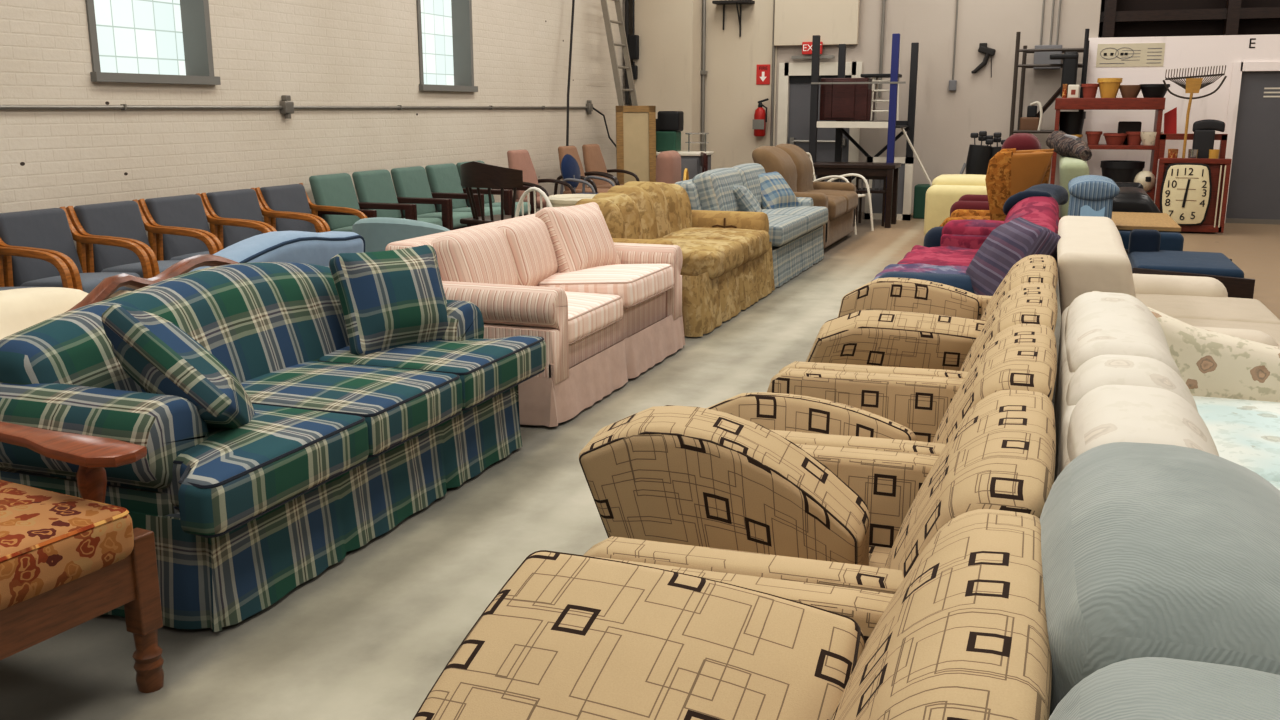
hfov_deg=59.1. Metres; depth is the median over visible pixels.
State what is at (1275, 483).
seat cushion
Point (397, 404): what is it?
seat cushion
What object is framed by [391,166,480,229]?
armchair
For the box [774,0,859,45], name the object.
wall panel
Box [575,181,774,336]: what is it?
loveseat
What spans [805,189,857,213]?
seat cushion
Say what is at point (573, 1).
leaning pole
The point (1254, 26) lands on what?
wall
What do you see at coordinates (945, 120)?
wall
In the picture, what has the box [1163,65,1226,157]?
rake
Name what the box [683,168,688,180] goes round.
chair
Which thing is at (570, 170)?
chair
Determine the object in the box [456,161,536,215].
armchair
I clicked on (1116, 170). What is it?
planter
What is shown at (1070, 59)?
bag
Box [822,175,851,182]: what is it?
chair
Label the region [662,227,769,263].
seat cushion
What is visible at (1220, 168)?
base cabinet
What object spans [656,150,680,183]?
armchair
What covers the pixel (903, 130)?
stick
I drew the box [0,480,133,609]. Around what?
seat cushion
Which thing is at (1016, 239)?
pillow
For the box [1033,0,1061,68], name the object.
box
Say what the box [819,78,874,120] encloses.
box
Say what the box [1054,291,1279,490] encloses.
floral sofa
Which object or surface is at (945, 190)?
armchair
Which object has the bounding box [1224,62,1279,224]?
door
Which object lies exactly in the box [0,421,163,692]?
armchair
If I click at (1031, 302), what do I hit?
armchair
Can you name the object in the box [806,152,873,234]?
patio chair
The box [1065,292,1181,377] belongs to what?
cushion
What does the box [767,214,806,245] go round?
seat cushion
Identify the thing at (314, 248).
loveseat
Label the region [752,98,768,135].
fire extinguisher
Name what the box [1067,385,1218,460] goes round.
cushion
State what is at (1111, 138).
flower pot
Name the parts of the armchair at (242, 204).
leg, backrest, arm, leg, arm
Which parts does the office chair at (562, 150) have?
backrest, arm, seat, arm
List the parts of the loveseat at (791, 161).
backrest, backrest, arm, arm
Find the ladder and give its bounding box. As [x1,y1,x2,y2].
[601,0,637,105]
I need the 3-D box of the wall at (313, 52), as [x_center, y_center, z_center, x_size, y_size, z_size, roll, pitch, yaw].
[-3.667,-2.652,7.529,0.300,4.800,20.400,5,13,19]
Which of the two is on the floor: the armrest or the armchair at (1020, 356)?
the armchair at (1020, 356)
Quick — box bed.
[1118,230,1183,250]
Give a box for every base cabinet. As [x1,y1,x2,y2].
[656,133,713,180]
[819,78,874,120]
[1155,133,1231,232]
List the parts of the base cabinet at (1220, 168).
post, rail, rail, rail, post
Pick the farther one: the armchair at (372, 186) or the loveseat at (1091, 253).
the armchair at (372, 186)
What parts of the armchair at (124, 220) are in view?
leg, backrest, arm, seat, leg, arm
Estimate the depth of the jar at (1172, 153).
13.38 m
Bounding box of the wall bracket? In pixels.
[712,0,754,36]
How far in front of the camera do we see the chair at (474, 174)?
9.66 m
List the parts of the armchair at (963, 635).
arm, backrest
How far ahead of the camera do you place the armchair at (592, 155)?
14.34 m
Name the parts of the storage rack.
post, post, post, post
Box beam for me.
[1100,0,1279,37]
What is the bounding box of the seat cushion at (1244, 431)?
[1193,396,1279,481]
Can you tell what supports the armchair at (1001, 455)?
on the floor
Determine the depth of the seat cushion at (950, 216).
9.32 m
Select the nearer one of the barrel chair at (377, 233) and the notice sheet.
the barrel chair at (377, 233)
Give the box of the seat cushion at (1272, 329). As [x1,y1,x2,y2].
[1175,318,1279,346]
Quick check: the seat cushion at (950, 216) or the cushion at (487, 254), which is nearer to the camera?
the cushion at (487, 254)
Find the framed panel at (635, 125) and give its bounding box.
[616,106,655,184]
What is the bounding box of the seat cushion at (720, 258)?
[651,238,743,278]
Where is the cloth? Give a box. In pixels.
[1080,205,1104,216]
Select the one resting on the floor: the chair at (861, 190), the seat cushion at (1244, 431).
the chair at (861, 190)
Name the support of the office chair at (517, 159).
on the floor
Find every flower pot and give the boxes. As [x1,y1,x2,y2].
[1059,112,1085,134]
[1081,84,1098,97]
[1086,131,1102,144]
[1097,78,1122,97]
[1103,133,1127,144]
[1126,132,1141,144]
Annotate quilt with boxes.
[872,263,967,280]
[940,219,1003,248]
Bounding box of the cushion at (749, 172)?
[731,163,765,207]
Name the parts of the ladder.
rail, rail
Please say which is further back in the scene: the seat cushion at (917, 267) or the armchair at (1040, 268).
the seat cushion at (917, 267)
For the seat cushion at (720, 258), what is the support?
on the loveseat at (727, 266)
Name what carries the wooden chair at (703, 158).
on the floor
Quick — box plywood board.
[1111,212,1180,231]
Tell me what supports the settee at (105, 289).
on the floor
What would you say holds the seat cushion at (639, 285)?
on the sofa at (601, 328)
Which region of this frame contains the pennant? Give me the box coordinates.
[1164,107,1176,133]
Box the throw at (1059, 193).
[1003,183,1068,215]
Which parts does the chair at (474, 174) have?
seat, rail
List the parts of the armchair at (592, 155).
backrest, arm, seat, arm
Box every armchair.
[0,206,152,293]
[0,246,73,290]
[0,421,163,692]
[66,199,217,277]
[138,193,270,260]
[200,188,325,248]
[255,183,367,232]
[309,173,413,232]
[352,169,449,229]
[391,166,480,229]
[425,163,510,225]
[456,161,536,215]
[584,390,1055,593]
[591,509,1051,719]
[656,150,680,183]
[767,324,1056,455]
[779,282,1057,378]
[924,174,986,234]
[950,133,1040,215]
[978,254,1057,320]
[1068,175,1119,218]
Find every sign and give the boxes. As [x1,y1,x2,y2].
[756,64,769,84]
[791,42,833,58]
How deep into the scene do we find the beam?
14.44 m
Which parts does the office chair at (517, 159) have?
backrest, seat, arm, arm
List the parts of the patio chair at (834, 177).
arm frame, arm frame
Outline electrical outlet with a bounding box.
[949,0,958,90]
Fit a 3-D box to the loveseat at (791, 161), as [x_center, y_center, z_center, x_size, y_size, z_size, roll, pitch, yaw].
[1.809,-1.796,12.279,0.900,1.060,1.950,5,13,19]
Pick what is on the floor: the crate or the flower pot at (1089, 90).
the crate
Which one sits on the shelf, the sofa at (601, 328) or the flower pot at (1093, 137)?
the flower pot at (1093, 137)
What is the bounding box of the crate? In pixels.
[913,184,930,218]
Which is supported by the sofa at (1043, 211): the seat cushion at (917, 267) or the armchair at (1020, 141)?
the seat cushion at (917, 267)
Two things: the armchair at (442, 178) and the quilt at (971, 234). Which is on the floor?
the armchair at (442, 178)
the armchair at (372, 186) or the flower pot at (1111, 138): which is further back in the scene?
the flower pot at (1111, 138)
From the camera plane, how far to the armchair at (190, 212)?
7.88 m
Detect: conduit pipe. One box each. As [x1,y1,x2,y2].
[700,0,706,150]
[770,0,774,145]
[878,0,885,96]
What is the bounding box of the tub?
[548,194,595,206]
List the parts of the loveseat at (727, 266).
backrest, arm, arm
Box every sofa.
[0,262,545,631]
[385,213,684,426]
[675,163,827,287]
[879,196,1058,293]
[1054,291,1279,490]
[1059,155,1088,217]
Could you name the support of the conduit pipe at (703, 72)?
attached to the wall at (945, 120)
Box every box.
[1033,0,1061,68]
[1118,121,1141,144]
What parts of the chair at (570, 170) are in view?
backrest, arm, arm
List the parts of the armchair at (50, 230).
leg, backrest, arm, seat, leg, arm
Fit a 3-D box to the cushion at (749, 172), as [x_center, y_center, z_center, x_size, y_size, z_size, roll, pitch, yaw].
[1.017,-1.614,10.684,0.327,0.475,0.900,5,13,19]
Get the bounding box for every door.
[777,62,862,185]
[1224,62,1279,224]
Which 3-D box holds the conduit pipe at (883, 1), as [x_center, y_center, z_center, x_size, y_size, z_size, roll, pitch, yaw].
[3.345,-4.649,15.562,0.041,2.000,0.041,11,17,41]
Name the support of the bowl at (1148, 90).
on the shelf
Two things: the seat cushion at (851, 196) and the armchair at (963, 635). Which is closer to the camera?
the armchair at (963, 635)
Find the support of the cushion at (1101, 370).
on the floral sofa at (1128, 370)
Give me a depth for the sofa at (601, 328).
5.75 m
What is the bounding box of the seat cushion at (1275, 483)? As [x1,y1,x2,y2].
[1269,481,1279,490]
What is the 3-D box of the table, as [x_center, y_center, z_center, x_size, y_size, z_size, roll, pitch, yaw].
[2.708,-2.104,14.328,1.080,0.770,0.600,5,13,19]
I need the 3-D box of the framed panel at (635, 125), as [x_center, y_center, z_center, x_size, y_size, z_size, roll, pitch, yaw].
[-0.038,-2.550,14.699,0.520,1.478,0.229,-3,13,-11]
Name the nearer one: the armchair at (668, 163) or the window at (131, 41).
the window at (131, 41)
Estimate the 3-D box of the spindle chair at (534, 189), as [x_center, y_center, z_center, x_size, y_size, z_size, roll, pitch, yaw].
[-0.734,-1.036,9.412,0.472,0.828,0.440,10,16,37]
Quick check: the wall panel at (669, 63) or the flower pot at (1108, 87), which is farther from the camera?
the wall panel at (669, 63)
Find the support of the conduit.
attached to the wall at (313, 52)
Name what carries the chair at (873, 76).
on the storage rack
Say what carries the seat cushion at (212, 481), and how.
on the plaid sofa at (339, 447)
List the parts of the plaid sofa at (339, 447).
arm, backrest, arm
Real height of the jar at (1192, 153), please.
0.150 m
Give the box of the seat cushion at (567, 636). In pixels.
[413,550,864,719]
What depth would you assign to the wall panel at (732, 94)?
16.41 m
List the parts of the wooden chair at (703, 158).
rail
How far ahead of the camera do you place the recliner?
9.94 m
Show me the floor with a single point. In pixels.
(369, 636)
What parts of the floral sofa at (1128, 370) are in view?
backrest, arm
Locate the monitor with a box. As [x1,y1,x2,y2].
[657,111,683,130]
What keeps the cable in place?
hanging from the conduit
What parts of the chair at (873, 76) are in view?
leg, leg, seat, leg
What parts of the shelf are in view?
panel, panel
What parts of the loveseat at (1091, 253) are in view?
backrest, arm, arm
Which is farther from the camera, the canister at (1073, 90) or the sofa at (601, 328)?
the canister at (1073, 90)
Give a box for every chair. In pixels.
[352,217,450,251]
[460,161,522,226]
[507,150,575,208]
[515,187,551,216]
[554,146,618,194]
[560,154,614,193]
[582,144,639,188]
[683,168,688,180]
[700,152,707,172]
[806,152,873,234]
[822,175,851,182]
[855,176,885,226]
[861,74,901,120]
[940,148,1053,226]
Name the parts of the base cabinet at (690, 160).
door, rail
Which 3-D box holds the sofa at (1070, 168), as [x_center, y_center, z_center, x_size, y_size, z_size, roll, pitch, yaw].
[4.154,-1.462,10.773,0.357,1.063,2.200,5,13,19]
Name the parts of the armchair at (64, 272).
leg, seat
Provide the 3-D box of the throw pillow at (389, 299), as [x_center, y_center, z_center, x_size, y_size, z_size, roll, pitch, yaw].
[-1.012,-0.245,4.659,0.478,0.418,0.292,-12,17,-43]
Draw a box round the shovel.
[1192,119,1224,157]
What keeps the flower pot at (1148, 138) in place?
on the shelf
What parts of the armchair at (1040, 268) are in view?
arm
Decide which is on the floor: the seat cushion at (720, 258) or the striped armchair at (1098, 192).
the striped armchair at (1098, 192)
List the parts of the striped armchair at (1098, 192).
backrest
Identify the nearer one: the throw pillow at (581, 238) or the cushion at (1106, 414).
the cushion at (1106, 414)
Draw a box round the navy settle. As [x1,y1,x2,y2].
[1125,229,1254,298]
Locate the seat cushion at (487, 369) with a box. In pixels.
[319,335,545,408]
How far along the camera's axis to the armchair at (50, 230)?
6.77 m
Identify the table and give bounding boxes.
[813,162,900,227]
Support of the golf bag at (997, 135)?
on the floor
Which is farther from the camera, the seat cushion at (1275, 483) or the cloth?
the cloth
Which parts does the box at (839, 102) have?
panel, door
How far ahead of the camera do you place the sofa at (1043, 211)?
6.90 m
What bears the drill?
attached to the wall at (945, 120)
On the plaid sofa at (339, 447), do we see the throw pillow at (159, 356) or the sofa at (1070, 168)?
the throw pillow at (159, 356)
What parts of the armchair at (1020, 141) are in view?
arm, arm, backrest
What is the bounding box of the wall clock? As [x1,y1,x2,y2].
[1160,163,1211,225]
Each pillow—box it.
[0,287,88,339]
[101,305,254,428]
[329,245,447,354]
[535,202,620,272]
[733,185,761,211]
[758,172,800,208]
[966,217,1060,295]
[1049,657,1279,719]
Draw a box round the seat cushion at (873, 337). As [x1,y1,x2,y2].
[806,309,985,370]
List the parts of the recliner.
arm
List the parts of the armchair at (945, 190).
seat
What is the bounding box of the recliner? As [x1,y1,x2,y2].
[1112,182,1160,212]
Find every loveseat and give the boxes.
[189,231,364,271]
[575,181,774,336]
[752,144,857,248]
[1040,442,1279,719]
[1057,216,1279,346]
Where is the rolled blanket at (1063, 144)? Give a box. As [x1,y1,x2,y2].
[1046,131,1091,160]
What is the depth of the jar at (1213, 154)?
13.23 m
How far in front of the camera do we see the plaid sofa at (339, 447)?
3.58 m
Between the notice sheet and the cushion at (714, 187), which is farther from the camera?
the notice sheet
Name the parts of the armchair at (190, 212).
leg, backrest, arm, seat, leg, arm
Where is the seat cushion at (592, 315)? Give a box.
[565,291,622,342]
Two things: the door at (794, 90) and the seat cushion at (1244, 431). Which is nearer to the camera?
the seat cushion at (1244, 431)
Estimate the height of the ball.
0.260 m
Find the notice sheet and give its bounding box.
[1096,43,1164,66]
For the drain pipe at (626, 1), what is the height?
3.300 m
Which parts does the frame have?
post, post, post, post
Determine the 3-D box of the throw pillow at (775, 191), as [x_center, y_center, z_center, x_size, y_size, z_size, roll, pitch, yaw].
[1.263,-1.595,10.782,0.341,0.374,0.528,10,16,39]
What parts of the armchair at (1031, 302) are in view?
arm, backrest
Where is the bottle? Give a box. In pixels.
[1062,84,1067,97]
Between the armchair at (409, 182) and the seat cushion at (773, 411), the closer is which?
the seat cushion at (773, 411)
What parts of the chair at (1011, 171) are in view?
arm, arm, backrest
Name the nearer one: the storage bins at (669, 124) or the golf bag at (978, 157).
the golf bag at (978, 157)
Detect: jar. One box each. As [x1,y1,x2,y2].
[1168,149,1177,157]
[1188,149,1198,157]
[1209,149,1219,158]
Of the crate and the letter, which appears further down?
the crate
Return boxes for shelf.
[1050,98,1165,219]
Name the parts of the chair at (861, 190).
leg, leg, seat, rail, leg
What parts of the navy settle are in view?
seat, panel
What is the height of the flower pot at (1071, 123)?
0.400 m
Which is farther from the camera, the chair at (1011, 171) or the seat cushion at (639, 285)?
the chair at (1011, 171)
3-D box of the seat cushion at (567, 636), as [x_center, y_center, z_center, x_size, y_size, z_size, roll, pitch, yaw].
[-0.014,0.558,1.677,0.629,0.342,0.569,5,13,19]
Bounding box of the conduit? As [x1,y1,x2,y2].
[0,95,592,118]
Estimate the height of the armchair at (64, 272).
0.849 m
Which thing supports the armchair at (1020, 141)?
on the floor
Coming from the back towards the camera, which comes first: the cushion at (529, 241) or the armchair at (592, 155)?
the armchair at (592, 155)
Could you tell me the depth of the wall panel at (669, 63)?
16.19 m
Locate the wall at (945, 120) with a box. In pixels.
[775,0,1100,217]
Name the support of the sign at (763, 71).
attached to the wall at (945, 120)
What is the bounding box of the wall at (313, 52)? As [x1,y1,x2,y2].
[0,0,632,250]
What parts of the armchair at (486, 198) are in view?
backrest, seat, leg, arm, leg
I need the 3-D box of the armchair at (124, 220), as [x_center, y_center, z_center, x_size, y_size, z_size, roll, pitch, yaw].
[-3.208,-0.590,7.360,0.690,0.849,0.584,5,13,19]
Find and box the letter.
[1249,38,1255,47]
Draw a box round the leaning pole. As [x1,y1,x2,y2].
[566,0,574,145]
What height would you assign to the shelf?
1.570 m
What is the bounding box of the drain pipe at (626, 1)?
[625,0,628,103]
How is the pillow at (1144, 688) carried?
on the loveseat at (1161, 562)
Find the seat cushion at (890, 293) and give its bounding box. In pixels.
[838,277,981,319]
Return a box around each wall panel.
[633,0,701,150]
[704,0,776,169]
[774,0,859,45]
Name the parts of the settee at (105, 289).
backrest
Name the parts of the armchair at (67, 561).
seat rail, arm, arm post, leg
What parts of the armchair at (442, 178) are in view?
backrest, arm, seat, arm, leg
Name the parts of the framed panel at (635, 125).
panel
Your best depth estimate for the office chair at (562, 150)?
13.61 m
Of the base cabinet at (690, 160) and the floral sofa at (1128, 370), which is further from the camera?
the base cabinet at (690, 160)
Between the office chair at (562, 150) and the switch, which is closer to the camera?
the office chair at (562, 150)
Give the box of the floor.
[0,211,1279,719]
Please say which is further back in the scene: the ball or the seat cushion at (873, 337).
the ball
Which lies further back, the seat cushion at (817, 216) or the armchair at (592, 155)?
the armchair at (592, 155)
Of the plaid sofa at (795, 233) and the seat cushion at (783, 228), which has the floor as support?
the plaid sofa at (795, 233)
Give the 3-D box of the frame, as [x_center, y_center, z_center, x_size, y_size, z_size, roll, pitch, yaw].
[5.315,-3.051,14.782,0.888,2.420,0.496,5,13,19]
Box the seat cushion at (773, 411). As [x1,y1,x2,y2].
[707,392,916,440]
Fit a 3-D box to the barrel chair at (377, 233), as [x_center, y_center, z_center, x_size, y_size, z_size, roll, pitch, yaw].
[-1.435,-0.497,7.011,0.659,0.818,0.610,4,13,16]
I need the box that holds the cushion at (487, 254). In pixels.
[431,226,517,284]
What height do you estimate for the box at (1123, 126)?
0.280 m
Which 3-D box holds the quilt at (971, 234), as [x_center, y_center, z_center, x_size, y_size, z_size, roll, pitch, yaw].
[2.376,-0.790,7.886,0.520,0.369,0.345,5,13,19]
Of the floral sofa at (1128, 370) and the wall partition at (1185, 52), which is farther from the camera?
the wall partition at (1185, 52)
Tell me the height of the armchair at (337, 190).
0.900 m
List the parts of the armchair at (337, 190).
backrest, seat, arm, arm, leg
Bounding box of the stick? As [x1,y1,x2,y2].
[901,128,931,185]
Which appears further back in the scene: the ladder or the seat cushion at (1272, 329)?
the ladder
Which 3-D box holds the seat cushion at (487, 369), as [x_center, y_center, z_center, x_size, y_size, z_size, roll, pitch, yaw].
[-0.875,0.019,4.714,0.750,0.204,0.759,5,13,19]
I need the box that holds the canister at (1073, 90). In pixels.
[1067,85,1078,97]
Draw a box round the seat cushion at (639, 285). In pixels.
[537,264,674,307]
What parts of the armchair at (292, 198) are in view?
leg, backrest, arm, leg, arm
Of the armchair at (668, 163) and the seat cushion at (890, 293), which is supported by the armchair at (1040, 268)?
the seat cushion at (890, 293)
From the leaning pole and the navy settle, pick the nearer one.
the navy settle
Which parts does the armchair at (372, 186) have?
backrest, arm, leg, seat, arm, leg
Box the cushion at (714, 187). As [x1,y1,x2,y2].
[692,168,742,210]
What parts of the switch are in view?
chain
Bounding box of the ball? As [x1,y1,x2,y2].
[1134,170,1155,191]
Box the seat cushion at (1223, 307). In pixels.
[1136,294,1279,323]
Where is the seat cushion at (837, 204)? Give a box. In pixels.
[827,195,846,219]
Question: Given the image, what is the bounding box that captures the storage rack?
[809,34,918,221]
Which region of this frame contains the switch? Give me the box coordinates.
[628,0,638,79]
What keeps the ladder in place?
on the floor
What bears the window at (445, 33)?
in the wall at (313, 52)
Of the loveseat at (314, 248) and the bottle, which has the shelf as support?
the bottle
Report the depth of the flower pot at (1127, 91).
13.72 m
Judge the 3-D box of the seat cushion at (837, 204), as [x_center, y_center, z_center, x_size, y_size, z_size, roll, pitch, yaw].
[1.767,-1.616,11.931,0.720,0.260,0.740,5,13,19]
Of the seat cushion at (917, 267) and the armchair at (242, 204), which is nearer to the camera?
the seat cushion at (917, 267)
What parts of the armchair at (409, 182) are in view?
backrest, arm, seat, leg, arm, leg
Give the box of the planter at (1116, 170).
[1100,160,1144,181]
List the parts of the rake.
handle, fan plate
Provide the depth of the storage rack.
14.67 m
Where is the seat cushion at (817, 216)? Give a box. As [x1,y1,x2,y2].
[762,206,827,233]
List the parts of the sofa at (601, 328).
backrest, arm, arm panel, rail, arm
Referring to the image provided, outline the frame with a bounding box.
[1009,29,1088,136]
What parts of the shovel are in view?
blade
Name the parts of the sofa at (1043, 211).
arm, arm, seat, backrest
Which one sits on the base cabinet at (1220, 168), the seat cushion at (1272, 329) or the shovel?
the shovel
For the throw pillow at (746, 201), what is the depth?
9.77 m
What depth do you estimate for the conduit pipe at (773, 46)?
16.21 m
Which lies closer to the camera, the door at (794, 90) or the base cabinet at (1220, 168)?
the base cabinet at (1220, 168)
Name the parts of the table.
leg, leg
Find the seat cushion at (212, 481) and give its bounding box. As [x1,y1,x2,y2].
[50,404,368,534]
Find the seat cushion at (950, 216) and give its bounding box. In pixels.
[940,216,989,226]
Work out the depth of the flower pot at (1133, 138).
13.83 m
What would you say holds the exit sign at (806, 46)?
attached to the wall at (945, 120)
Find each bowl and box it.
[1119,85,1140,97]
[1139,84,1169,97]
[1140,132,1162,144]
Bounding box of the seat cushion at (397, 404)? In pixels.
[241,361,462,454]
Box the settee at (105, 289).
[64,254,238,312]
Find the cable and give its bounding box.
[593,107,615,146]
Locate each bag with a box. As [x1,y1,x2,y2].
[959,131,993,174]
[986,132,1004,157]
[1050,51,1078,96]
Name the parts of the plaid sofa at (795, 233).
backrest, arm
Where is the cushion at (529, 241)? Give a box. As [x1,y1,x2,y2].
[494,217,557,285]
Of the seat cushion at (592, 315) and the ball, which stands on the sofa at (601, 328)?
the seat cushion at (592, 315)
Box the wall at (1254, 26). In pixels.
[1098,0,1279,37]
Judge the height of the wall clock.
0.731 m
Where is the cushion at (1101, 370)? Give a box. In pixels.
[1066,355,1197,411]
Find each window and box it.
[85,0,220,84]
[416,0,477,91]
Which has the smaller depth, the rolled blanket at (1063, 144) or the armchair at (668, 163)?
the rolled blanket at (1063, 144)
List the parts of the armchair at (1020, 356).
arm, arm, backrest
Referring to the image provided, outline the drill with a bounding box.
[971,43,995,77]
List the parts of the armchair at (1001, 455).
arm, arm, backrest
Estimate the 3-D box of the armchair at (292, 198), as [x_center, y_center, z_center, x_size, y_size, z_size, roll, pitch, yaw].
[-2.589,-0.961,9.026,0.690,0.849,0.584,5,13,19]
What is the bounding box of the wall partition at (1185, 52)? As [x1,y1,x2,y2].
[1081,34,1279,202]

